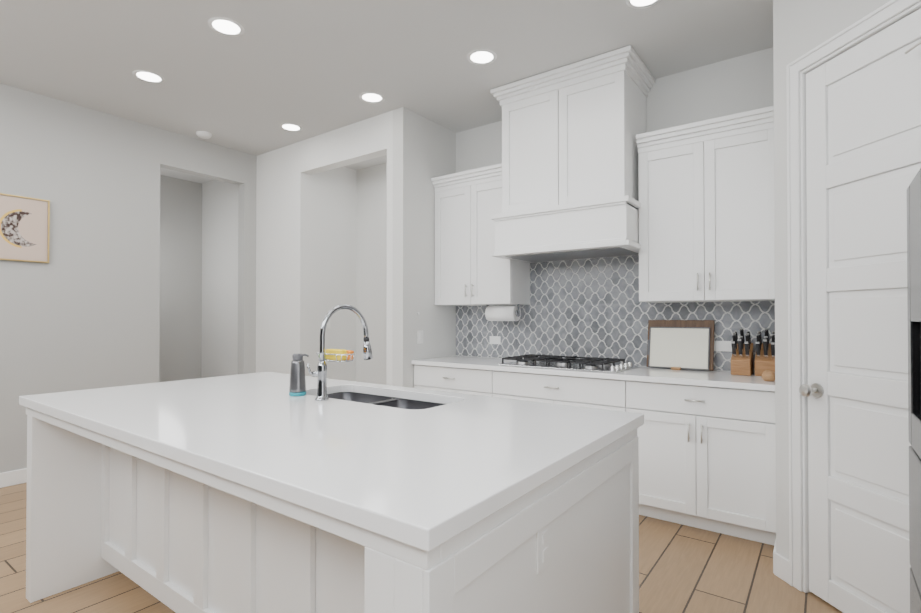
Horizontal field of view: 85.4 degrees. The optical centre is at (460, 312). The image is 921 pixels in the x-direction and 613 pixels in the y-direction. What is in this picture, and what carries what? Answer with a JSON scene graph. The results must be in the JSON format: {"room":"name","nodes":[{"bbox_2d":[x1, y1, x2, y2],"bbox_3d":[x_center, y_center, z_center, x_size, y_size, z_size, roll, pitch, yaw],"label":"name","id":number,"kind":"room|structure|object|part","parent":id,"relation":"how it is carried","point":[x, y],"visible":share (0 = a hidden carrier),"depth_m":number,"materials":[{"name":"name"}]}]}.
{"room":"kitchen","nodes":[
{"label":"kitchen","id":0,"kind":"room"},
{"bbox_2d":[0,83,256,472],"bbox_3d":[-3.627,-0.207,3.651,0.120,3.050,4.560,0,-1,36],"label":"wall","id":1,"kind":"structure","parent":0,"point":[80,310],"depth_m":4.23,"materials":[{"name":"grey paint"}]},
{"bbox_2d":[0,468,26,487],"bbox_3d":[-3.862,1.259,3.202,0.014,0.110,3.580,0,-1,36],"label":"baseboard","id":2,"kind":"structure","parent":1,"relation":"attached to","point":[15,477],"depth_m":3.81,"materials":[{"name":"white wood"}]},
{"bbox_2d":[0,193,49,262],"bbox_3d":[-3.437,-0.645,3.789,0.027,0.500,0.500,0,-1,36],"label":"framed art","id":3,"kind":"object","parent":1,"relation":"attached to","point":[23,228],"depth_m":3.87},
{"bbox_3d":[-3.437,-0.645,3.789,0.027,0.500,0.500,0,-1,36],"label":"picture frame","id":4,"kind":"part","parent":3,"relation":"part of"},
{"bbox_2d":[159,175,201,381],"bbox_3d":[-4.580,-0.200,4.346,0.120,3.050,4.560,0,-1,36],"label":"wall","id":5,"kind":"structure","parent":0,"point":[180,335],"depth_m":5.95,"materials":[{"name":"grey paint"}]},
{"bbox_2d":[160,167,213,183],"bbox_3d":[-4.106,-1.628,4.026,1.120,0.040,4.580,0,-1,36],"label":"ceiling","id":6,"kind":"structure","parent":0,"point":[181,175],"depth_m":5.85,"materials":[{"name":"white paint"}]},
{"bbox_2d":[201,110,392,385],"bbox_3d":[-1.897,-0.192,5.286,3.350,3.050,0.120,0,-1,36],"label":"wall","id":7,"kind":"structure","parent":0,"point":[284,174],"depth_m":5.23,"materials":[{"name":"white paint"}]},
{"bbox_2d":[310,166,355,381],"bbox_3d":[-1.400,-0.191,5.381,0.120,3.050,0.620,0,-1,36],"label":"wall","id":8,"kind":"structure","parent":0,"point":[332,238],"depth_m":5.34,"materials":[{"name":"white paint"}]},
{"bbox_2d":[344,155,386,169],"bbox_3d":[-0.834,-1.619,5.000,1.380,0.040,0.690,0,-1,36],"label":"ceiling","id":9,"kind":"structure","parent":0,"point":[370,163],"depth_m":5.35,"materials":[{"name":"white paint"}]},
{"bbox_2d":[0,0,772,155],"bbox_3d":[-0.781,-1.785,2.172,6.600,0.080,5.500,0,-1,36],"label":"ceiling","id":10,"kind":"structure","parent":0,"point":[312,68],"depth_m":3.32,"materials":[{"name":"white paint"}]},
{"bbox_2d":[132,70,164,83],"bbox_3d":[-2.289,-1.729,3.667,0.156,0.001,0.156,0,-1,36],"label":"recessed light","id":11,"kind":"object","parent":10,"relation":"in","point":[147,76],"visible":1,"depth_m":3.66,"materials":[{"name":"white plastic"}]},
{"bbox_2d":[196,131,211,138],"bbox_3d":[-2.466,-1.703,4.799,0.136,0.035,0.136,0,-1,36],"label":"smoke detector","id":12,"kind":"object","parent":10,"relation":"attached to","point":[204,134],"visible":1,"depth_m":4.76,"materials":[{"name":"white plastic"}]},
{"bbox_2d":[208,17,244,36],"bbox_3d":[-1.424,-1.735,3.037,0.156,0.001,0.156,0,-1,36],"label":"recessed light","id":13,"kind":"object","parent":10,"relation":"in","point":[225,26],"visible":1,"depth_m":3.04,"materials":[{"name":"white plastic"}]},
{"bbox_2d":[280,123,302,131],"bbox_3d":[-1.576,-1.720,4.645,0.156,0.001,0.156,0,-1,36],"label":"recessed light","id":14,"kind":"object","parent":10,"relation":"in","point":[291,127],"visible":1,"depth_m":4.65,"materials":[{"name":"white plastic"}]},
{"bbox_2d":[359,92,384,102],"bbox_3d":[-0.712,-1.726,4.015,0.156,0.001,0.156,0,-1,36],"label":"recessed light","id":15,"kind":"object","parent":10,"relation":"in","point":[372,97],"visible":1,"depth_m":4.01,"materials":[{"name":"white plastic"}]},
{"bbox_2d":[467,49,496,64],"bbox_3d":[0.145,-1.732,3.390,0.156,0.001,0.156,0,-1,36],"label":"recessed light","id":16,"kind":"object","parent":10,"relation":"in","point":[481,57],"visible":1,"depth_m":3.39,"materials":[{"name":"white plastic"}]},
{"bbox_2d":[626,0,660,8],"bbox_3d":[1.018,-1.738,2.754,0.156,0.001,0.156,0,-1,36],"label":"recessed light","id":17,"kind":"object","parent":10,"relation":"in","point":[640,2],"visible":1,"depth_m":2.80,"materials":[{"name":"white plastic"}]},
{"bbox_2d":[0,482,842,612],"bbox_3d":[-1.100,1.341,2.809,7.900,0.060,6.200,0,-1,36],"label":"floor","id":18,"kind":"structure","parent":0,"point":[685,569],"depth_m":2.42,"materials":[{"name":"beige tile"}]},
{"bbox_2d":[26,408,638,612],"bbox_3d":[-0.663,0.864,2.093,2.414,0.879,1.249,0,-1,36],"label":"kitchen island","id":19,"kind":"object","parent":18,"relation":"on","point":[97,507],"depth_m":1.68,"materials":[{"name":"white wood"}]},
{"bbox_2d":[19,372,643,555],"bbox_3d":[-0.671,0.404,2.090,2.450,0.040,1.270,0,-1,36],"label":"island countertop","id":20,"kind":"structure","parent":19,"relation":"on","point":[420,479],"depth_m":1.47,"materials":[{"name":"white stone"}]},
{"bbox_2d":[289,353,308,395],"bbox_3d":[-0.754,0.289,2.319,0.083,0.192,0.076,0,-1,36],"label":"soap dispenser","id":21,"kind":"object","parent":20,"relation":"on","point":[297,386],"visible":0.98,"depth_m":2.29,"materials":[{"name":"silver metal"}]},
{"bbox_2d":[307,304,372,399],"bbox_3d":[-0.538,0.174,2.260,0.141,0.422,0.278,0,-1,36],"label":"faucet","id":22,"kind":"object","parent":20,"relation":"on","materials":[{"name":"silver metal"}]},
{"bbox_2d":[307,388,450,407],"bbox_3d":[-0.393,0.525,2.326,0.880,0.223,0.420,0,-1,36],"label":"sink","id":23,"kind":"object","parent":20,"relation":"in","point":[340,393],"depth_m":2.50,"materials":[{"name":"silver metal"}]},
{"bbox_2d":[536,523,550,573],"bbox_3d":[0.211,0.586,1.254,0.008,0.115,0.072,0,-1,36],"label":"outlet","id":24,"kind":"object","parent":19,"relation":"attached to","point":[543,535],"depth_m":1.24,"materials":[{"name":"white plastic"}]},
{"bbox_2d":[414,365,498,397],"bbox_3d":[0.124,0.885,4.265,0.859,0.878,0.606,0,-1,36],"label":"base cabinet","id":25,"kind":"object","parent":18,"relation":"on","point":[483,382],"depth_m":3.99,"materials":[{"name":"white wood"}]},
{"bbox_2d":[499,373,638,438],"bbox_3d":[0.830,0.880,3.750,1.141,0.878,0.606,0,-1,36],"label":"base cabinet","id":26,"kind":"object","parent":18,"relation":"on","point":[590,392],"depth_m":3.42,"materials":[{"name":"white wood"}]},
{"bbox_2d":[639,381,775,544],"bbox_3d":[1.550,0.875,3.225,0.894,0.878,0.606,0,-1,36],"label":"base cabinet","id":27,"kind":"object","parent":18,"relation":"on","point":[707,457],"depth_m":2.93,"materials":[{"name":"white wood"}]},
{"bbox_2d":[411,357,774,392],"bbox_3d":[0.832,0.422,3.727,2.642,0.035,0.624,0,-1,36],"label":"countertop","id":28,"kind":"structure","parent":27,"relation":"on","point":[713,379],"depth_m":3.38,"materials":[{"name":"white stone"}]},
{"bbox_2d":[498,354,638,372],"bbox_3d":[0.804,0.374,3.757,0.910,0.060,0.510,0,-1,36],"label":"cooktop","id":29,"kind":"object","parent":28,"relation":"in","point":[543,361],"depth_m":3.65,"materials":[{"name":"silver metal"}]},
{"bbox_2d":[646,320,714,370],"bbox_3d":[1.540,0.228,3.521,0.440,0.346,0.113,0,-1,36],"label":"cutting boards","id":30,"kind":"object","parent":28,"relation":"on","point":[679,344],"visible":1,"depth_m":3.51,"materials":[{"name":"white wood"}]},
{"bbox_2d":[731,328,753,375],"bbox_3d":[1.805,0.250,3.204,0.110,0.296,0.216,0,-1,36],"label":"knife block","id":31,"kind":"object","parent":28,"relation":"on","point":[742,358],"visible":1,"depth_m":3.17,"materials":[{"name":"brown wood"}]},
{"bbox_2d":[755,328,774,375],"bbox_3d":[1.925,0.249,3.141,0.120,0.296,0.216,0,-1,36],"label":"knife block","id":32,"kind":"object","parent":28,"relation":"on","point":[765,356],"visible":0.79,"depth_m":3.11,"materials":[{"name":"brown wood"}]},
{"bbox_2d":[762,370,774,380],"bbox_3d":[1.776,0.364,2.875,0.072,0.062,0.072,0,-1,36],"label":"bowl","id":33,"kind":"object","parent":28,"relation":"on","point":[768,375],"visible":0.98,"depth_m":2.85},
{"bbox_2d":[907,168,920,612],"bbox_3d":[1.481,0.446,0.998,0.785,1.695,0.900,0,-1,36],"label":"fridge","id":34,"kind":"object","parent":18,"relation":"on","point":[914,288],"visible":1,"depth_m":1.50,"materials":[{"name":"grey"}]},
{"bbox_2d":[392,107,455,387],"bbox_3d":[-0.312,-0.199,4.514,0.120,3.050,0.740,0,-1,36],"label":"wall","id":35,"kind":"structure","parent":0,"point":[424,150],"depth_m":4.32,"materials":[{"name":"white paint"}]},
{"bbox_2d":[417,330,422,343],"bbox_3d":[-0.349,0.215,4.351,0.008,0.115,0.072,0,-1,36],"label":"light switch","id":36,"kind":"object","parent":35,"relation":"attached to","point":[420,337],"visible":1,"depth_m":4.34,"materials":[{"name":"white plastic"}]},
{"bbox_2d":[356,47,773,384],"bbox_3d":[0.498,-0.199,4.455,4.280,3.050,0.120,0,-1,36],"label":"wall","id":37,"kind":"structure","parent":0,"point":[739,84],"depth_m":4.58,"materials":[{"name":"white paint"}]},
{"bbox_2d":[434,169,530,308],"bbox_3d":[0.180,-0.607,4.410,0.796,1.085,0.327,0,-1,36],"label":"upper cabinet","id":38,"kind":"object","parent":37,"relation":"attached to","point":[467,273],"depth_m":4.27,"materials":[{"name":"white wood"}]},
{"bbox_2d":[499,77,566,212],"bbox_3d":[0.692,-1.209,3.926,0.543,0.920,0.516,0,-1,36],"label":"upper cabinet","id":39,"kind":"object","parent":37,"relation":"attached to","point":[533,167],"depth_m":3.72,"materials":[{"name":"white wood"}]},
{"bbox_2d":[491,193,638,260],"bbox_3d":[0.840,-0.608,3.778,1.011,0.285,0.571,0,-1,36],"label":"range hood","id":40,"kind":"object","parent":37,"relation":"attached to","point":[596,226],"depth_m":3.50,"materials":[{"name":"white wood"}]},
{"bbox_2d":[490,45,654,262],"bbox_3d":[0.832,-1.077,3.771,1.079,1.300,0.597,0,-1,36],"label":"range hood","id":41,"kind":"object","parent":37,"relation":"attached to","point":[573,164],"depth_m":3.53,"materials":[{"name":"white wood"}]},
{"bbox_2d":[530,255,647,304],"bbox_3d":[1.007,-0.262,4.004,1.007,0.392,0.002,0,-1,36],"label":"tile backsplash","id":42,"kind":"structure","parent":37,"relation":"attached to","point":[601,279],"depth_m":4.00,"materials":[{"name":"grey tile"}]},
{"bbox_2d":[567,57,650,200],"bbox_3d":[1.021,-1.211,3.685,0.543,0.920,0.516,0,-1,36],"label":"upper cabinet","id":43,"kind":"object","parent":37,"relation":"attached to","point":[588,167],"depth_m":3.44,"materials":[{"name":"white wood"}]},
{"bbox_2d":[456,256,774,372],"bbox_3d":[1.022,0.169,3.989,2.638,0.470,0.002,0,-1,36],"label":"tile backsplash","id":44,"kind":"structure","parent":37,"relation":"attached to","point":[745,320],"depth_m":3.95,"materials":[{"name":"grey tile"}]},
{"bbox_2d":[490,336,500,343],"bbox_3d":[0.310,0.251,4.498,0.115,0.072,0.008,0,-1,36],"label":"outlet","id":45,"kind":"object","parent":44,"relation":"attached to","point":[495,339],"visible":1,"depth_m":4.49,"materials":[{"name":"white plastic"}]},
{"bbox_2d":[714,341,731,351],"bbox_3d":[1.797,0.231,3.414,0.115,0.072,0.008,0,-1,36],"label":"outlet","id":46,"kind":"object","parent":44,"relation":"attached to","point":[722,346],"visible":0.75,"depth_m":3.41,"materials":[{"name":"white plastic"}]},
{"bbox_2d":[635,113,774,302],"bbox_3d":[1.658,-0.617,3.333,0.831,1.085,0.327,0,-1,36],"label":"upper cabinet","id":47,"kind":"object","parent":37,"relation":"attached to","point":[706,196],"depth_m":3.19,"materials":[{"name":"white wood"}]},
{"bbox_2d":[773,0,920,559],"bbox_3d":[1.724,-0.222,1.952,0.120,3.050,1.140,0,-1,-9],"label":"wall","id":48,"kind":"structure","parent":0,"point":[801,28],"depth_m":2.44,"materials":[{"name":"white paint"}]},
{"bbox_2d":[773,541,788,581],"bbox_3d":[1.625,1.253,2.545,0.044,0.110,0.297,0,-1,36],"label":"baseboard","id":49,"kind":"structure","parent":48,"relation":"attached to","point":[780,562],"depth_m":2.45,"materials":[{"name":"white"}]},
{"bbox_2d":[786,0,920,592],"bbox_3d":[1.711,0.052,1.978,0.137,2.502,0.884,0,-1,-9],"label":"door frame","id":50,"kind":"structure","parent":48,"relation":"attached to","point":[797,302],"depth_m":2.35,"materials":[{"name":"white wood"}]},
{"bbox_2d":[806,8,920,612],"bbox_3d":[1.642,0.085,1.966,0.137,2.412,0.728,0,-1,-9],"label":"pantry door","id":51,"kind":"structure","parent":48,"relation":"in","point":[863,132],"depth_m":2.07,"materials":[{"name":"white wood"}]},
{"bbox_2d":[799,383,823,396],"bbox_3d":[1.588,0.356,2.268,0.078,0.064,0.064,0,-1,-9],"label":"door knob","id":52,"kind":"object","parent":51,"relation":"attached to","point":[814,390],"depth_m":2.26,"materials":[{"name":"silver metal"}]},
{"bbox_3d":[1.668,-0.944,1.788,0.114,0.110,0.069,0,-1,36],"label":"pantry door handle closer","id":53,"kind":"part","parent":51,"relation":"part of","materials":[{"name":"white"}]}
]}

